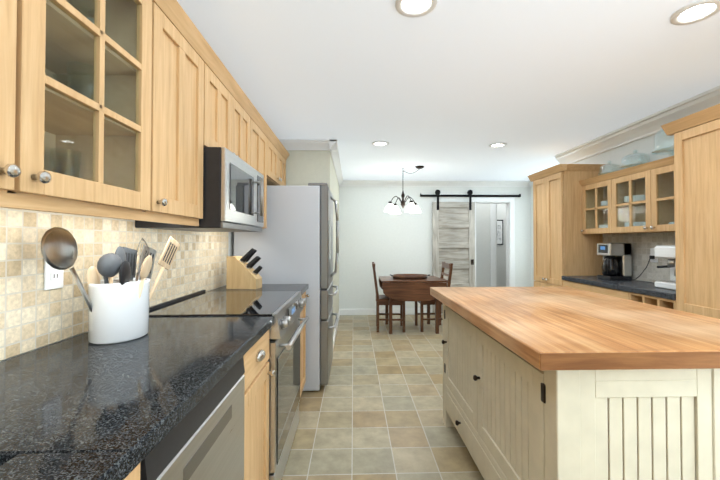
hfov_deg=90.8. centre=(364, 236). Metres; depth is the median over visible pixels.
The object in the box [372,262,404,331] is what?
chair
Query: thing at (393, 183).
crown molding
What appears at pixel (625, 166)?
cake stand
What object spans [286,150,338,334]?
wall
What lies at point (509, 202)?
door frame
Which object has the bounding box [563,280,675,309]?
base cabinet
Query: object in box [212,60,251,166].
upper cabinet
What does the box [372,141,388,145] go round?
recessed light
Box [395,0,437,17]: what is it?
recessed light
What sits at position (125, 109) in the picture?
upper cabinet
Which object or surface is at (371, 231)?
wall
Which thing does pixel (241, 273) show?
knife block
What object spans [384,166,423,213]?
chandelier
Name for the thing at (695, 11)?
recessed light
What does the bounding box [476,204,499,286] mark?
wall
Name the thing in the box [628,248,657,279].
electrical outlet
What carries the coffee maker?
on the countertop at (642, 287)
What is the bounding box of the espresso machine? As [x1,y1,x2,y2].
[655,245,675,289]
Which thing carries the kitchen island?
on the floor
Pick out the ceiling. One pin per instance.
(447, 90)
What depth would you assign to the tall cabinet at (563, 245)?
3.62 m
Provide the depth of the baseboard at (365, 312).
6.07 m
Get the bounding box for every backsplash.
[0,207,228,360]
[603,232,674,281]
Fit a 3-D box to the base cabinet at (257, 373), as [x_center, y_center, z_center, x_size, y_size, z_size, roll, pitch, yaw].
[-0.749,0.844,1.438,0.627,0.868,0.393,0,-1,-2]
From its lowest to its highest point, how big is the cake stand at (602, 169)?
0.152 m
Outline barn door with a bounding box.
[420,190,520,312]
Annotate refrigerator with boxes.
[234,183,338,390]
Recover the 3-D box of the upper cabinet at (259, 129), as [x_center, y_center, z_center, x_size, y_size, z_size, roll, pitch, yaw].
[-0.940,-0.463,2.596,0.318,0.804,0.527,0,-1,-2]
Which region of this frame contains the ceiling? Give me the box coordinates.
[177,0,719,180]
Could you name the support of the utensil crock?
on the countertop at (80, 407)
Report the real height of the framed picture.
0.560 m
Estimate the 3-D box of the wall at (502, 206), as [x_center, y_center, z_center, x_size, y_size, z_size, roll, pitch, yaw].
[3.067,0.227,7.973,1.130,2.300,0.100,0,-1,-2]
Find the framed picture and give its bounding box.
[497,220,502,244]
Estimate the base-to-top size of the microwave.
0.380 m
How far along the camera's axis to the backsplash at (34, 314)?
1.27 m
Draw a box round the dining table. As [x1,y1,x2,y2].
[379,276,446,333]
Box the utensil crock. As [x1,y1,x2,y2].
[41,227,179,344]
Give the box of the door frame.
[472,197,514,286]
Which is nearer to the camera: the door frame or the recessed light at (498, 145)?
the recessed light at (498, 145)
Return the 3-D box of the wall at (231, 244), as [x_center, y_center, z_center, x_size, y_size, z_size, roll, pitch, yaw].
[-1.153,0.118,0.778,0.200,2.300,5.780,0,-1,-2]
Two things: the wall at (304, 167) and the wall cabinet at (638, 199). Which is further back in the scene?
the wall at (304, 167)
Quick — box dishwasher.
[140,357,244,479]
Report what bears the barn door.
in the wall at (371, 231)
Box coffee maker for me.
[597,243,631,279]
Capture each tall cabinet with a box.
[527,164,604,286]
[669,104,719,318]
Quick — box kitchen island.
[437,299,719,479]
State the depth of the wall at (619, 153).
3.36 m
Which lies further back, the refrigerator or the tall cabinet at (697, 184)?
the refrigerator
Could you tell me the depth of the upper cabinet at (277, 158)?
3.22 m
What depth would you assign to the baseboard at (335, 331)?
4.61 m
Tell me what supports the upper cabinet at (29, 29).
attached to the wall at (231, 244)
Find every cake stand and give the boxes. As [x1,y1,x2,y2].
[598,162,619,175]
[619,150,649,168]
[651,121,673,155]
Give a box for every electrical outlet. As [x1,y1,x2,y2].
[44,259,63,289]
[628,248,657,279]
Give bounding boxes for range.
[149,290,308,479]
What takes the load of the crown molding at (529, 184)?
attached to the wall at (619, 153)
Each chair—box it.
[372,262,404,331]
[415,262,452,331]
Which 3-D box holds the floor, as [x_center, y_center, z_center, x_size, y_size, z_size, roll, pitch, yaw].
[1.143,1.334,3.143,5.500,0.060,10.400,0,-1,-2]
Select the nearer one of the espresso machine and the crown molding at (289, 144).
the espresso machine
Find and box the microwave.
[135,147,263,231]
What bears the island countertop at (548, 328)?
on the kitchen island
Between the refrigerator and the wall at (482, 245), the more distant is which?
the wall at (482, 245)
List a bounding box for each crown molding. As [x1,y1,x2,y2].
[279,139,326,150]
[327,140,342,184]
[339,180,526,186]
[527,181,532,186]
[555,85,719,163]
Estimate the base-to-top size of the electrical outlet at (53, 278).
0.118 m
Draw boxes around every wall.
[0,232,233,361]
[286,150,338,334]
[339,186,530,308]
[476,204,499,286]
[500,204,505,286]
[531,131,673,286]
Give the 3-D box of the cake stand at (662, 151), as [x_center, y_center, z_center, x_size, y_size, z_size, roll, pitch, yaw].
[2.343,-0.725,2.712,0.245,0.302,0.245,0,-1,-2]
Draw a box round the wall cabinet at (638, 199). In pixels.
[579,156,674,233]
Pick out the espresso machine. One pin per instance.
(665, 251)
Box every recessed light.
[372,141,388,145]
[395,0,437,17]
[489,142,506,147]
[670,0,719,25]
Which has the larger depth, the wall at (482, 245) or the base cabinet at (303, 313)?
the wall at (482, 245)
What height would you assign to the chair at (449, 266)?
0.950 m
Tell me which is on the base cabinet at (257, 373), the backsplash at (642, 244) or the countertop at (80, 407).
the countertop at (80, 407)
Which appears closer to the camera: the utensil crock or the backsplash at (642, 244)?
the utensil crock
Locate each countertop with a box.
[0,284,308,479]
[430,287,719,370]
[562,276,675,299]
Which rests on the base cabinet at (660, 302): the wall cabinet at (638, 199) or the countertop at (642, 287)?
the countertop at (642, 287)
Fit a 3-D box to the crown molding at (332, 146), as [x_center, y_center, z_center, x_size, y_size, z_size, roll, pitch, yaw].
[-0.363,-0.924,4.828,0.075,0.095,2.385,0,-1,-2]
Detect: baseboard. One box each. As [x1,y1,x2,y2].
[333,309,339,348]
[340,308,442,314]
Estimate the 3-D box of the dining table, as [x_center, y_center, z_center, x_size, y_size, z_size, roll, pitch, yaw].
[0.660,0.971,5.125,0.880,0.725,0.712,0,-1,-2]
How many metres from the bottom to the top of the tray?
0.055 m
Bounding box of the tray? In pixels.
[390,274,429,278]
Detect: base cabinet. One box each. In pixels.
[124,330,271,479]
[272,291,307,396]
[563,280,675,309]
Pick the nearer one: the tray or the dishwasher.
the dishwasher
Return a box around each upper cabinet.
[0,0,59,203]
[32,0,215,223]
[196,108,267,228]
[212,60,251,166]
[268,128,287,185]
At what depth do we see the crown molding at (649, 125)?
3.07 m
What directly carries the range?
on the floor
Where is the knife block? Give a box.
[226,248,262,288]
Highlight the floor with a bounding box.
[281,315,483,479]

